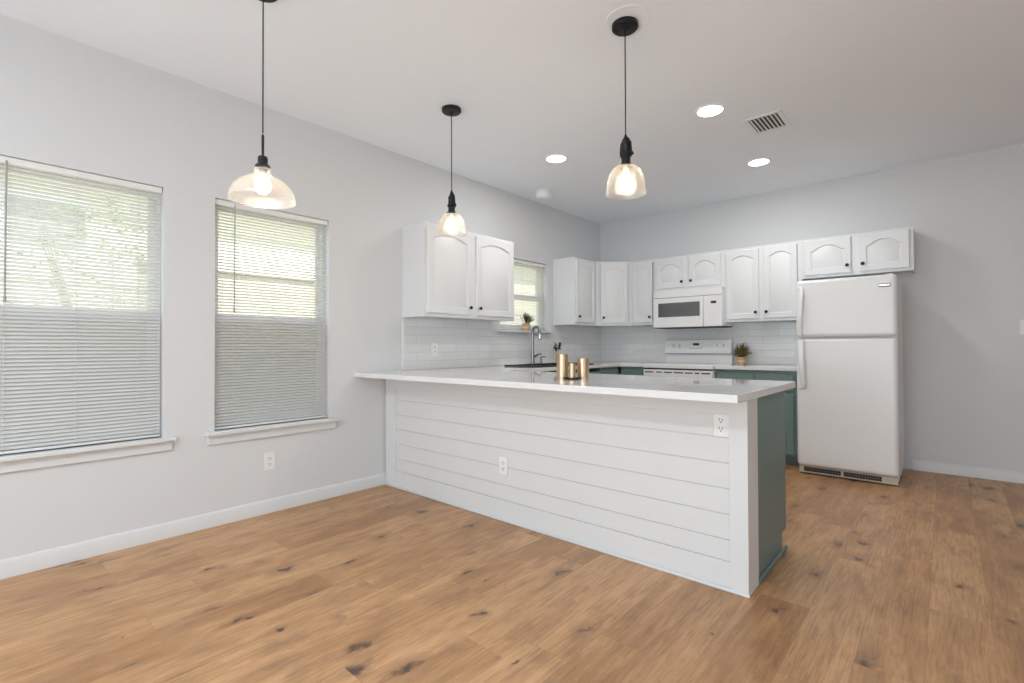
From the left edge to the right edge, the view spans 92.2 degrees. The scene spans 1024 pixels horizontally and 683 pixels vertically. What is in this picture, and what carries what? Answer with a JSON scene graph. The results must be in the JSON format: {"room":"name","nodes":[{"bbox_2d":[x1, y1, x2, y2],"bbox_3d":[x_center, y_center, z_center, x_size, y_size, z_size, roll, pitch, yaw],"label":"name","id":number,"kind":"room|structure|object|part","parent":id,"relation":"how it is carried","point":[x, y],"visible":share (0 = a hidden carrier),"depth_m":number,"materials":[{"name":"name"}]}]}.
{"room":"kitchen","nodes":[
{"label":"kitchen","id":0,"kind":"room"},
{"bbox_2d":[0,14,600,559],"bbox_3d":[-1.446,-0.214,3.679,0.140,2.743,7.800,-1,-1,41],"label":"wall","id":1,"kind":"structure","parent":0,"point":[65,102],"depth_m":3.06,"materials":[{"name":"white paint"}]},
{"bbox_2d":[0,164,176,473],"bbox_3d":[-2.331,-0.136,2.635,0.186,1.550,0.879,-1,-1,41],"label":"window","id":2,"kind":"structure","parent":1,"relation":"in","point":[36,459],"depth_m":2.64,"materials":[{"name":"white plastic"}]},
{"bbox_3d":[-2.388,-0.503,2.686,0.020,0.769,0.722,-1,-1,41],"label":"sash","id":3,"kind":"part","parent":2,"relation":"part of","materials":[{"name":"white plastic"}]},
{"bbox_2d":[0,155,161,454],"bbox_3d":[-2.319,-0.177,2.623,0.045,1.464,0.756,-1,-1,41],"label":"mini blind","id":4,"kind":"object","parent":2,"relation":"attached to","point":[35,410],"visible":1,"depth_m":2.62,"materials":[{"name":"white plastic"}]},
{"bbox_3d":[-2.501,-0.170,2.426,0.029,1.424,0.002,-1,-1,41],"label":"ladder cord","id":5,"kind":"part","parent":4,"relation":"part of","materials":[{"name":"white fabric"}]},
{"bbox_3d":[-2.324,-0.169,2.627,0.029,1.424,0.002,-1,-1,41],"label":"ladder cord","id":6,"kind":"part","parent":4,"relation":"part of","materials":[{"name":"white fabric"}]},
{"bbox_3d":[-2.322,0.549,2.619,0.024,0.013,0.750,-1,-1,41],"label":"rail","id":7,"kind":"part","parent":4,"relation":"part of","materials":[{"name":"white plastic"}]},
{"bbox_3d":[-2.147,-0.167,2.828,0.029,1.424,0.002,-1,-1,41],"label":"ladder cord","id":8,"kind":"part","parent":4,"relation":"part of","materials":[{"name":"white fabric"}]},
{"bbox_3d":[-2.361,0.181,2.657,0.032,0.710,0.722,-1,-1,41],"label":"sash","id":9,"kind":"part","parent":2,"relation":"part of","materials":[{"name":"white plastic"}]},
{"bbox_3d":[-2.302,0.569,2.604,0.116,0.024,0.879,-1,-1,41],"label":"sill","id":10,"kind":"part","parent":2,"relation":"part of","materials":[{"name":"white wood"}]},
{"bbox_2d":[0,473,385,579],"bbox_3d":[-2.493,1.102,2.352,0.015,0.090,4.440,-1,-1,41],"label":"baseboard","id":11,"kind":"structure","parent":1,"relation":"attached to","point":[31,562],"depth_m":2.89,"materials":[{"name":"white wood"}]},
{"bbox_2d":[264,452,274,470],"bbox_3d":[-1.638,0.810,3.333,0.009,0.116,0.072,-1,-1,41],"label":"wall outlet","id":12,"kind":"object","parent":1,"relation":"attached to","point":[269,458],"visible":1,"depth_m":3.33,"materials":[{"name":"white plastic"}]},
{"bbox_2d":[205,205,339,444],"bbox_3d":[-1.645,-0.129,3.413,0.186,1.550,0.880,-1,-1,41],"label":"window","id":13,"kind":"structure","parent":1,"relation":"in","point":[256,432],"depth_m":3.41,"materials":[{"name":"white plastic"}]},
{"bbox_3d":[-1.702,-0.497,3.465,0.020,0.769,0.723,-1,-1,41],"label":"sash","id":14,"kind":"part","parent":13,"relation":"part of","materials":[{"name":"white plastic"}]},
{"bbox_3d":[-1.676,0.187,3.436,0.032,0.710,0.723,-1,-1,41],"label":"sash","id":15,"kind":"part","parent":13,"relation":"part of","materials":[{"name":"white plastic"}]},
{"bbox_2d":[214,199,327,429],"bbox_3d":[-1.634,-0.171,3.402,0.045,1.464,0.757,-1,-1,41],"label":"mini blind","id":16,"kind":"object","parent":13,"relation":"attached to","point":[246,359],"visible":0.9,"depth_m":3.39,"materials":[{"name":"white plastic"}]},
{"bbox_3d":[-1.816,-0.164,3.204,0.029,1.424,0.002,-1,-1,41],"label":"ladder cord","id":17,"kind":"part","parent":16,"relation":"part of","materials":[{"name":"white fabric"}]},
{"bbox_3d":[-1.636,0.555,3.398,0.024,0.013,0.751,-1,-1,41],"label":"rail","id":18,"kind":"part","parent":16,"relation":"part of","materials":[{"name":"white plastic"}]},
{"bbox_3d":[-1.639,-0.163,3.406,0.029,1.424,0.002,-1,-1,41],"label":"ladder cord","id":19,"kind":"part","parent":16,"relation":"part of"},
{"bbox_3d":[-1.462,-0.161,3.608,0.029,1.424,0.002,-1,-1,41],"label":"ladder cord","id":20,"kind":"part","parent":16,"relation":"part of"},
{"bbox_3d":[-1.617,0.575,3.383,0.116,0.024,0.880,-1,-1,41],"label":"sill","id":21,"kind":"part","parent":13,"relation":"part of","materials":[{"name":"white wood"}]},
{"bbox_2d":[402,221,513,321],"bbox_3d":[-0.436,-0.584,4.461,0.352,0.766,1.095,-1,-1,41],"label":"upper cabinet","id":22,"kind":"object","parent":1,"relation":"attached to","point":[447,272],"visible":1,"depth_m":4.20,"materials":[{"name":"white wood"}]},
{"bbox_3d":[-0.521,-0.587,4.161,0.019,0.710,0.488,-1,-1,41],"label":"door","id":23,"kind":"part","parent":22,"relation":"part of","materials":[{"name":"white wood"}]},
{"bbox_3d":[-0.154,-0.584,4.577,0.019,0.710,0.498,-1,-1,41],"label":"door","id":24,"kind":"part","parent":22,"relation":"part of","materials":[{"name":"white wood"}]},
{"bbox_2d":[401,317,600,369],"bbox_3d":[0.127,0.029,5.346,0.014,0.444,3.196,-1,-1,41],"label":"tile backsplash","id":25,"kind":"structure","parent":1,"relation":"attached to","point":[461,344],"depth_m":4.86,"materials":[{"name":"tile"}]},
{"bbox_2d":[431,343,437,355],"bbox_3d":[-0.692,0.073,4.405,0.009,0.116,0.072,-1,-1,41],"label":"wall outlet","id":26,"kind":"object","parent":25,"relation":"attached to","point":[434,346],"visible":1,"depth_m":4.40,"materials":[{"name":"white plastic"}]},
{"bbox_2d":[496,262,552,332],"bbox_3d":[0.097,-0.492,5.390,0.198,0.794,0.915,-1,-1,41],"label":"window","id":27,"kind":"structure","parent":1,"relation":"in","point":[497,330],"depth_m":5.49,"materials":[{"name":"white plastic"}]},
{"bbox_3d":[0.070,-0.330,5.428,0.032,0.379,0.756,-1,-1,41],"label":"sash","id":28,"kind":"part","parent":27,"relation":"part of","materials":[{"name":"white plastic"}]},
{"bbox_2d":[499,259,544,330],"bbox_3d":[0.109,-0.506,5.396,0.034,0.762,0.790,-1,-1,41],"label":"mini blind","id":29,"kind":"object","parent":27,"relation":"attached to","point":[511,324],"visible":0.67,"depth_m":5.47,"materials":[{"name":"white plastic"}]},
{"bbox_3d":[0.109,-0.132,5.393,0.024,0.013,0.784,-1,-1,41],"label":"rail","id":30,"kind":"part","parent":29,"relation":"part of","materials":[{"name":"white plastic"}]},
{"bbox_3d":[0.124,-0.107,5.363,0.128,0.024,0.915,-1,-1,41],"label":"sill","id":31,"kind":"part","parent":27,"relation":"part of","materials":[{"name":"white wood"}]},
{"bbox_3d":[0.045,-0.665,5.453,0.020,0.402,0.756,-1,-1,41],"label":"sash","id":32,"kind":"part","parent":27,"relation":"part of","materials":[{"name":"white plastic"}]},
{"bbox_2d":[520,312,533,329],"bbox_3d":[0.177,-0.223,5.335,0.128,0.205,0.257,-1,-1,41],"label":"potted plant","id":33,"kind":"object","parent":27,"relation":"on","point":[527,318],"visible":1,"depth_m":5.30,"materials":[{"name":"green plant"}]},
{"bbox_3d":[0.153,-0.155,5.335,0.090,0.070,0.090,-1,-1,41],"label":"pot","id":34,"kind":"part","parent":33,"relation":"part of","materials":[{"name":"ceramic"}]},
{"bbox_2d":[553,257,595,325],"bbox_3d":[0.761,-0.574,5.821,0.352,0.766,0.449,-1,-1,41],"label":"upper cabinet","id":35,"kind":"object","parent":1,"relation":"attached to","point":[574,278],"visible":1,"depth_m":5.68,"materials":[{"name":"white wood"}]},
{"bbox_3d":[0.859,-0.575,5.729,0.019,0.710,0.396,-1,-1,41],"label":"door","id":36,"kind":"part","parent":35,"relation":"part of","materials":[{"name":"white wood"}]},
{"bbox_2d":[0,465,1023,682],"bbox_3d":[1.239,1.183,1.305,7.280,0.120,8.080,-1,-1,41],"label":"floor","id":37,"kind":"structure","parent":0,"point":[918,579],"depth_m":2.12,"materials":[{"name":"brown wood"}]},
{"bbox_2d":[385,379,786,597],"bbox_3d":[0.250,0.709,3.377,2.784,0.880,0.764,-1,-1,41],"label":"base cabinet","id":38,"kind":"object","parent":37,"relation":"on","point":[645,481],"visible":0.79,"depth_m":2.65,"materials":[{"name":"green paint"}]},
{"bbox_3d":[-0.976,0.719,3.975,0.123,0.880,0.018,-1,-1,41],"label":"corner trim","id":39,"kind":"part","parent":38,"relation":"part of","materials":[{"name":"white wood"}]},
{"bbox_2d":[499,456,507,475],"bbox_3d":[-0.057,0.797,3.162,0.072,0.116,0.009,-1,-1,41],"label":"wall outlet","id":40,"kind":"object","parent":38,"relation":"attached to","point":[503,461],"visible":1,"depth_m":3.15,"materials":[{"name":"white plastic"}]},
{"bbox_3d":[0.030,0.308,3.094,2.560,0.083,0.017,-1,-1,41],"label":"rail","id":41,"kind":"part","parent":38,"relation":"part of","materials":[{"name":"white wood"}]},
{"bbox_3d":[0.034,1.081,3.086,2.560,0.130,0.014,-1,-1,41],"label":"trim","id":42,"kind":"part","parent":38,"relation":"part of","materials":[{"name":"white wood"}]},
{"bbox_3d":[0.048,0.707,3.163,2.764,0.880,0.129,-1,-1,41],"label":"shiplap panel","id":43,"kind":"part","parent":38,"relation":"part of","materials":[{"name":"white wood"}]},
{"bbox_3d":[0.010,1.138,3.084,2.766,0.016,0.012,-1,-1,41],"label":"shoe moulding","id":44,"kind":"part","parent":38,"relation":"part of","materials":[{"name":"white wood"}]},
{"bbox_2d":[354,361,794,403],"bbox_3d":[1.040,0.255,4.254,2.821,0.034,3.644,-1,-1,41],"label":"countertop","id":45,"kind":"structure","parent":38,"relation":"on","point":[735,391],"depth_m":2.73,"materials":[{"name":"white stone"}]},
{"bbox_2d":[530,325,541,363],"bbox_3d":[0.293,0.032,5.307,0.156,0.410,0.166,-1,-1,41],"label":"kitchen faucet","id":46,"kind":"object","parent":45,"relation":"on","point":[533,356],"visible":1,"depth_m":5.28,"materials":[{"name":"silver metal"}]},
{"bbox_2d":[504,363,593,372],"bbox_3d":[0.402,0.337,5.135,0.490,0.204,0.895,-1,-1,41],"label":"sink","id":47,"kind":"object","parent":45,"relation":"in","point":[536,364],"visible":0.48,"depth_m":4.96,"materials":[{"name":"black"}]},
{"bbox_2d":[533,363,576,372],"bbox_3d":[0.416,0.340,5.125,0.375,0.199,0.790,-1,-1,41],"label":"basin","id":48,"kind":"object","parent":47,"relation":"in","point":[541,364],"depth_m":5.28,"materials":[{"name":"silver metal"}]},
{"bbox_2d":[553,342,561,362],"bbox_3d":[0.521,0.125,5.660,0.126,0.260,0.080,-1,-1,30],"label":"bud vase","id":49,"kind":"object","parent":45,"relation":"on","point":[560,344],"visible":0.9,"depth_m":5.65,"materials":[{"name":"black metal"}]},
{"bbox_2d":[557,354,567,378],"bbox_3d":[0.311,0.152,3.033,0.072,0.149,0.072,-1,-1,41],"label":"canister","id":50,"kind":"object","parent":45,"relation":"on","point":[562,359],"visible":0.95,"depth_m":3.00,"materials":[{"name":"gold metal"}]},
{"bbox_2d":[563,377,580,379],"bbox_3d":[0.361,0.221,2.960,0.106,0.009,0.106,-1,-1,41],"label":"tray","id":51,"kind":"object","parent":45,"relation":"on","point":[563,377],"visible":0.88,"depth_m":2.92,"materials":[{"name":"metal"}]},
{"bbox_2d":[569,363,575,377],"bbox_3d":[0.363,0.176,2.971,0.042,0.088,0.042,-1,-1,41],"label":"votive","id":52,"kind":"object","parent":51,"relation":"on","point":[572,366],"visible":0.92,"depth_m":2.95,"materials":[{"name":"gold metal"}]},
{"bbox_2d":[577,358,588,378],"bbox_3d":[0.437,0.165,3.031,0.074,0.122,0.074,-1,-1,41],"label":"canister","id":53,"kind":"object","parent":45,"relation":"on","point":[582,363],"visible":0.94,"depth_m":3.00,"materials":[{"name":"gold metal"}]},
{"bbox_2d":[713,414,728,437],"bbox_3d":[0.962,0.382,2.268,0.072,0.116,0.009,-1,-1,41],"label":"wall outlet","id":54,"kind":"object","parent":38,"relation":"attached to","point":[720,422],"visible":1,"depth_m":2.27,"materials":[{"name":"white plastic"}]},
{"bbox_2d":[717,417,724,423],"bbox_3d":[0.961,0.363,2.267,0.033,0.033,0.003,-1,-1,41],"label":"receptacle","id":55,"kind":"object","parent":54,"relation":"attached to","point":[720,420],"depth_m":2.26,"materials":[{"name":"white plastic"}]},
{"bbox_2d":[717,425,724,432],"bbox_3d":[0.961,0.402,2.266,0.033,0.033,0.003,-1,-1,41],"label":"receptacle","id":56,"kind":"object","parent":54,"relation":"attached to","point":[720,428],"depth_m":2.26,"materials":[{"name":"white plastic"}]},
{"bbox_3d":[1.022,0.694,2.216,0.080,0.880,0.020,-1,-1,41],"label":"corner trim","id":57,"kind":"part","parent":38,"relation":"part of","materials":[{"name":"white wood"}]},
{"bbox_3d":[1.099,0.694,2.253,0.014,0.880,0.137,-1,-1,41],"label":"post","id":58,"kind":"part","parent":38,"relation":"part of","materials":[{"name":"white wood"}]},
{"bbox_3d":[1.319,0.696,2.514,0.018,0.880,0.545,-1,-1,41],"label":"panel","id":59,"kind":"part","parent":38,"relation":"part of","materials":[{"name":"green paint"}]},
{"bbox_3d":[1.325,1.121,2.494,0.011,0.030,0.526,-1,-1,41],"label":"toe moulding","id":60,"kind":"part","parent":38,"relation":"part of","materials":[{"name":"green paint"}]},
{"bbox_2d":[589,367,618,374],"bbox_3d":[0.890,0.732,5.708,0.644,0.880,0.400,-1,-1,41],"label":"base cabinet","id":61,"kind":"object","parent":37,"relation":"on","point":[605,370],"visible":0.06,"depth_m":5.48,"materials":[{"name":"green paint"}]},
{"bbox_3d":[1.099,0.399,5.526,0.019,0.150,0.356,-1,-1,41],"label":"drawer","id":62,"kind":"part","parent":61,"relation":"part of","materials":[{"name":"green paint"}]},
{"bbox_2d":[621,366,644,375],"bbox_3d":[1.544,0.731,5.790,0.293,0.880,0.644,-1,-1,41],"label":"base cabinet","id":63,"kind":"object","parent":37,"relation":"on","point":[624,370],"visible":0.13,"depth_m":5.58,"materials":[{"name":"green paint"}]},
{"bbox_3d":[1.357,0.399,5.582,0.263,0.150,0.019,-1,-1,41],"label":"drawer","id":64,"kind":"part","parent":63,"relation":"part of","materials":[{"name":"green paint"}]},
{"bbox_2d":[643,339,732,377],"bbox_3d":[1.927,0.569,5.413,0.761,1.192,0.691,-1,-1,41],"label":"range","id":65,"kind":"object","parent":37,"relation":"on","point":[697,358],"visible":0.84,"depth_m":5.47,"materials":[{"name":"white metal"}]},
{"bbox_3d":[1.744,0.337,5.209,0.749,0.070,0.039,-1,-1,41],"label":"vent trim","id":66,"kind":"part","parent":65,"relation":"part of","materials":[{"name":"white metal"}]},
{"bbox_2d":[643,362,726,369],"bbox_3d":[1.942,0.265,5.434,0.761,0.044,0.642,-1,-1,41],"label":"cooktop","id":67,"kind":"object","parent":65,"relation":"in","point":[666,365],"depth_m":5.26,"materials":[{"name":"white metal"}]},
{"bbox_3d":[2.128,0.110,5.648,0.757,0.271,0.074,-1,-1,41],"label":"control panel","id":68,"kind":"part","parent":65,"relation":"part of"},
{"bbox_2d":[716,369,798,465],"bbox_3d":[2.511,0.718,4.939,0.720,0.880,0.644,-1,-1,41],"label":"base cabinet","id":69,"kind":"object","parent":37,"relation":"on","point":[791,440],"visible":0.18,"depth_m":4.55,"materials":[{"name":"green paint"}]},
{"bbox_3d":[2.194,0.388,4.846,0.328,0.150,0.019,-1,-1,41],"label":"drawer","id":70,"kind":"part","parent":69,"relation":"part of","materials":[{"name":"green paint"}]},
{"bbox_2d":[714,364,796,370],"bbox_3d":[2.526,0.258,4.951,0.746,0.036,0.634,-1,-1,41],"label":"countertop","id":71,"kind":"structure","parent":69,"relation":"on","point":[769,367],"depth_m":4.76,"materials":[{"name":"white stone"}]},
{"bbox_2d":[732,342,752,363],"bbox_3d":[2.454,0.125,5.266,0.212,0.237,0.226,0,-1,8],"label":"potted plant","id":72,"kind":"object","parent":71,"relation":"on","point":[741,359],"visible":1,"depth_m":5.24,"materials":[{"name":"green plant"}]},
{"bbox_3d":[2.453,0.205,5.273,0.098,0.078,0.098,-1,-1,41],"label":"pot","id":73,"kind":"part","parent":72,"relation":"part of","materials":[{"name":"beige ceramic"}]},
{"bbox_3d":[2.457,0.385,4.615,0.323,0.150,0.019,-1,-1,41],"label":"drawer","id":74,"kind":"part","parent":69,"relation":"part of","materials":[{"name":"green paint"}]},
{"bbox_3d":[2.459,0.762,4.611,0.323,0.555,0.019,-1,-1,41],"label":"door","id":75,"kind":"part","parent":69,"relation":"part of","materials":[{"name":"green paint"}]},
{"bbox_2d":[796,273,904,484],"bbox_3d":[2.992,0.306,4.357,0.702,1.688,0.832,-1,-1,41],"label":"refrigerator","id":76,"kind":"object","parent":37,"relation":"on","point":[850,374],"visible":1,"depth_m":4.07,"materials":[{"name":"white metal"}]},
{"bbox_3d":[2.498,-0.260,4.277,0.061,0.422,0.052,-1,-1,41],"label":"handle","id":77,"kind":"part","parent":76,"relation":"part of","materials":[{"name":"white plastic"}]},
{"bbox_3d":[2.507,0.197,4.266,0.061,0.423,0.052,-1,-1,41],"label":"handle","id":78,"kind":"part","parent":76,"relation":"part of","materials":[{"name":"white plastic"}]},
{"bbox_3d":[2.773,-0.285,4.117,0.702,0.493,0.073,-1,-1,41],"label":"freezer door","id":79,"kind":"part","parent":76,"relation":"part of","materials":[{"name":"white metal"}]},
{"bbox_3d":[2.776,0.522,4.109,0.702,1.100,0.073,-1,-1,41],"label":"door","id":80,"kind":"part","parent":76,"relation":"part of","materials":[{"name":"white metal"}]},
{"bbox_2d":[0,0,1023,223],"bbox_3d":[1.229,-1.680,1.336,7.280,0.120,8.080,-1,-1,41],"label":"ceiling","id":81,"kind":"structure","parent":0,"point":[861,86],"depth_m":2.98,"materials":[{"name":"paint"}]},
{"bbox_2d":[227,0,295,204],"bbox_3d":[-1.127,-1.119,2.232,0.279,0.966,0.279,-1,-1,41],"label":"pendant light","id":82,"kind":"object","parent":81,"relation":"hanging from","point":[262,184],"visible":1,"depth_m":2.22,"materials":[{"name":"black metal"}]},
{"bbox_3d":[-1.126,-0.711,2.227,0.279,0.150,0.279,-1,-1,41],"label":"lamp shade","id":83,"kind":"part","parent":82,"relation":"part of","materials":[{"name":"clear glass"}]},
{"bbox_3d":[-1.126,-0.715,2.227,0.070,0.099,0.070,-1,-1,41],"label":"bulb","id":84,"kind":"part","parent":82,"relation":"part of","materials":[{"name":"white glass"}]},
{"bbox_2d":[255,134,270,173],"bbox_3d":[-1.127,-0.846,2.229,0.066,0.181,0.066,-1,-1,41],"label":"socket","id":85,"kind":"object","parent":82,"relation":"attached to","point":[262,165],"depth_m":2.21,"materials":[{"name":"black metal"}]},
{"bbox_3d":[-1.128,-1.252,2.233,0.006,0.620,0.006,-1,-1,41],"label":"cord","id":86,"kind":"part","parent":82,"relation":"part of","materials":[{"name":"black metal"}]},
{"bbox_2d":[437,104,465,231],"bbox_3d":[-0.413,-1.161,3.371,0.204,0.860,0.204,-1,-1,41],"label":"pendant light","id":87,"kind":"object","parent":81,"relation":"hanging from","point":[451,110],"visible":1,"depth_m":3.36,"materials":[{"name":"black metal"}]},
{"bbox_2d":[446,190,456,215],"bbox_3d":[-0.412,-0.949,3.369,0.076,0.167,0.076,-1,-1,41],"label":"socket","id":88,"kind":"object","parent":87,"relation":"attached to","point":[451,205],"depth_m":3.35,"materials":[{"name":"black metal"}]},
{"bbox_3d":[-0.414,-1.287,3.372,0.006,0.530,0.006,-1,-1,41],"label":"cord","id":89,"kind":"part","parent":87,"relation":"part of","materials":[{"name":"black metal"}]},
{"bbox_2d":[536,189,551,200],"bbox_3d":[0.333,-1.528,5.153,0.168,0.094,0.168,-1,-1,41],"label":"smoke detector","id":90,"kind":"object","parent":81,"relation":"attached to","point":[542,194],"visible":1,"depth_m":5.10,"materials":[{"name":"white plastic"}]},
{"bbox_2d":[545,154,567,162],"bbox_3d":[0.383,-1.581,4.267,0.196,0.008,0.196,-1,-1,41],"label":"recessed light","id":91,"kind":"object","parent":81,"relation":"in","point":[554,158],"visible":1,"depth_m":4.25,"materials":[{"name":"white plastic"}]},
{"bbox_2d":[605,16,646,194],"bbox_3d":[0.573,-1.174,2.491,0.204,0.860,0.204,-1,-1,41],"label":"pendant light","id":92,"kind":"object","parent":81,"relation":"hanging from","point":[624,26],"visible":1,"depth_m":2.48,"materials":[{"name":"black metal"}]},
{"bbox_3d":[0.573,-1.300,2.492,0.006,0.530,0.006,-1,-1,41],"label":"cord","id":93,"kind":"part","parent":92,"relation":"part of","materials":[{"name":"black metal"}]},
{"bbox_2d":[618,134,633,169],"bbox_3d":[0.574,-0.962,2.489,0.076,0.167,0.076,-1,-1,41],"label":"socket","id":94,"kind":"object","parent":92,"relation":"attached to","point":[626,152],"depth_m":2.47,"materials":[{"name":"black metal"}]},
{"bbox_2d":[605,5,650,32],"bbox_3d":[0.580,-1.605,2.463,0.224,0.004,0.224,-1,-1,41],"label":"ceiling plate","id":95,"kind":"object","parent":81,"relation":"attached to","point":[642,14],"visible":0.71,"depth_m":2.43,"materials":[{"name":"paint"}]},
{"bbox_2d":[695,103,724,117],"bbox_3d":[1.369,-1.594,3.408,0.196,0.008,0.196,-1,-1,41],"label":"recessed light","id":96,"kind":"object","parent":81,"relation":"in","point":[709,110],"visible":1,"depth_m":3.40,"materials":[{"name":"white plastic"}]},
{"bbox_2d":[747,158,770,165],"bbox_3d":[2.186,-1.586,4.367,0.196,0.008,0.196,-1,-1,41],"label":"recessed light","id":97,"kind":"object","parent":81,"relation":"in","point":[759,161],"visible":1,"depth_m":4.36,"materials":[{"name":"white plastic"}]},
{"bbox_2d":[742,110,790,134],"bbox_3d":[1.861,-1.591,3.597,0.250,0.012,0.320,-1,-1,41],"label":"ceiling vent","id":98,"kind":"object","parent":81,"relation":"in","point":[774,120],"visible":1,"depth_m":3.59,"materials":[{"name":"white plastic"}]},
{"bbox_2d":[600,143,1023,471],"bbox_3d":[3.856,-0.225,4.301,7.280,2.743,0.140,-1,-1,41],"label":"wall","id":99,"kind":"structure","parent":0,"point":[963,301],"depth_m":4.31,"materials":[{"name":"white paint"}]},
{"bbox_2d":[595,262,631,326],"bbox_3d":[1.209,-0.572,6.128,0.618,0.766,0.618,-1,-1,41],"label":"upper cabinet","id":100,"kind":"object","parent":99,"relation":"attached to","point":[613,279],"visible":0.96,"depth_m":5.90,"materials":[{"name":"white wood"}]},
{"bbox_3d":[1.224,-0.574,5.900,0.328,0.710,0.019,0,-1,-4],"label":"door","id":101,"kind":"part","parent":100,"relation":"part of","materials":[{"name":"white wood"}]},
{"bbox_2d":[632,259,656,325],"bbox_3d":[1.643,-0.576,5.924,0.316,0.766,0.352,-1,-1,41],"label":"upper cabinet","id":102,"kind":"object","parent":99,"relation":"attached to","point":[643,272],"visible":0.74,"depth_m":5.82,"materials":[{"name":"white wood"}]},
{"bbox_2d":[656,250,724,290],"bbox_3d":[2.047,-0.770,5.570,0.760,0.388,0.352,-1,-1,41],"label":"upper cabinet","id":103,"kind":"object","parent":99,"relation":"attached to","point":[701,270],"visible":0.77,"depth_m":5.44,"materials":[{"name":"white wood"}]},
{"bbox_3d":[1.800,-0.768,5.608,0.338,0.328,0.019,-1,-1,41],"label":"door","id":104,"kind":"part","parent":103,"relation":"part of","materials":[{"name":"white wood"}]},
{"bbox_2d":[653,286,733,328],"bbox_3d":[2.032,-0.363,5.542,0.764,0.422,0.390,-1,-1,41],"label":"microwave oven","id":105,"kind":"object","parent":103,"relation":"attached to","point":[696,307],"visible":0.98,"depth_m":5.38,"materials":[{"name":"white plastic"}]},
{"bbox_3d":[1.844,-0.323,5.478,0.565,0.329,0.042,-1,-1,41],"label":"door","id":106,"kind":"part","parent":105,"relation":"part of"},
{"bbox_3d":[1.840,-0.353,5.453,0.503,0.183,0.001,-1,-1,41],"label":"door frame","id":107,"kind":"part","parent":105,"relation":"part of","materials":[{"name":"white plastic"}]},
{"bbox_3d":[2.132,-0.326,5.225,0.195,0.329,0.042,-1,-1,41],"label":"control panel","id":108,"kind":"part","parent":105,"relation":"part of","materials":[{"name":"white plastic"}]},
{"bbox_3d":[2.089,-0.772,5.354,0.336,0.328,0.019,-1,-1,41],"label":"door","id":109,"kind":"part","parent":103,"relation":"part of","materials":[{"name":"white wood"}]},
{"bbox_2d":[601,321,798,364],"bbox_3d":[2.106,0.186,5.739,2.446,0.764,0.008,-1,-1,41],"label":"tile backsplash","id":110,"kind":"structure","parent":99,"relation":"attached to","point":[769,342],"depth_m":5.61,"materials":[{"name":"white tile"}]},
{"bbox_2d":[628,344,632,352],"bbox_3d":[1.505,0.091,6.256,0.072,0.116,0.009,-1,-1,41],"label":"wall outlet","id":111,"kind":"object","parent":110,"relation":"attached to","point":[630,346],"visible":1,"depth_m":6.25,"materials":[{"name":"white plastic"}]},
{"bbox_2d":[724,240,805,322],"bbox_3d":[2.605,-0.588,5.077,0.723,0.766,0.352,-1,-1,41],"label":"upper cabinet","id":112,"kind":"object","parent":99,"relation":"attached to","point":[760,281],"visible":0.85,"depth_m":4.98,"materials":[{"name":"white wood"}]},
{"bbox_3d":[2.381,-0.587,5.096,0.318,0.710,0.019,-1,-1,41],"label":"door","id":113,"kind":"part","parent":112,"relation":"part of","materials":[{"name":"white wood"}]},
{"bbox_3d":[2.646,-0.590,4.863,0.300,0.710,0.019,-1,-1,41],"label":"door","id":114,"kind":"part","parent":112,"relation":"part of","materials":[{"name":"white wood"}]},
{"bbox_2d":[802,226,914,280],"bbox_3d":[3.189,-0.791,4.565,0.832,0.374,0.352,-1,-1,41],"label":"upper cabinet","id":115,"kind":"object","parent":99,"relation":"attached to","point":[881,252],"visible":0.98,"depth_m":4.45,"materials":[{"name":"white wood"}]},
{"bbox_3d":[2.943,-0.792,4.603,0.370,0.326,0.019,-1,-1,41],"label":"door","id":116,"kind":"part","parent":115,"relation":"part of","materials":[{"name":"white wood"}]},
{"bbox_3d":[3.260,-0.796,4.324,0.354,0.326,0.019,-1,-1,41],"label":"door","id":117,"kind":"part","parent":115,"relation":"part of","materials":[{"name":"white wood"}]},
{"bbox_2d":[913,460,1023,483],"bbox_3d":[5.015,1.085,3.168,3.790,0.090,0.015,-1,-1,41],"label":"baseboard","id":118,"kind":"structure","parent":99,"relation":"attached to","point":[928,466],"depth_m":4.17,"materials":[{"name":"white wood"}]},
{"bbox_2d":[1020,320,1023,334],"bbox_3d":[4.134,-0.113,3.956,0.080,0.120,0.010,-1,-1,41],"label":"light switch","id":119,"kind":"object","parent":99,"relation":"attached to","point":[1021,321],"visible":1,"depth_m":3.97,"materials":[{"name":"white plastic"}]},
{"label":"outside","id":120,"kind":"structure","parent":0,"visible":0},
{"bbox_3d":[-6.763,1.475,8.210,13.859,0.100,24.000,-1,-1,41],"label":"ground","id":121,"kind":"structure","parent":120,"visible":0},
{"bbox_2d":[8,196,146,305],"bbox_3d":[-3.526,0.083,4.361,1.685,2.586,1.709,-1,-1,41],"label":"shrub","id":122,"kind":"object","parent":121,"relation":"on","point":[76,196],"visible":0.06,"depth_m":4.17,"materials":[{"name":"green plant"}]},
{"bbox_2d":[139,262,313,316],"bbox_3d":[-2.291,0.248,7.148,0.100,2.200,5.100,-1,-1,41],"label":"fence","id":123,"kind":"object","parent":121,"relation":"on","point":[145,262],"visible":0.02,"depth_m":6.20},
{"bbox_3d":[-2.294,-0.827,7.160,0.100,0.050,5.100,-1,-1,41],"label":"rail","id":124,"kind":"part","parent":123,"relation":"part of","materials":[{"name":"white"}]},
{"bbox_2d":[0,171,535,324],"bbox_3d":[-4.080,-1.266,9.867,3.950,5.400,20.000,-1,-1,41],"label":"outdoor background","id":125,"kind":"structure","parent":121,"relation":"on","point":[0,171],"depth_m":6.54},
{"bbox_3d":[-5.564,-1.404,5.912,0.010,0.600,0.700,-1,-1,41],"label":"pane","id":126,"kind":"part","parent":125,"relation":"part of","materials":[{"name":"clear glass"}]}
]}

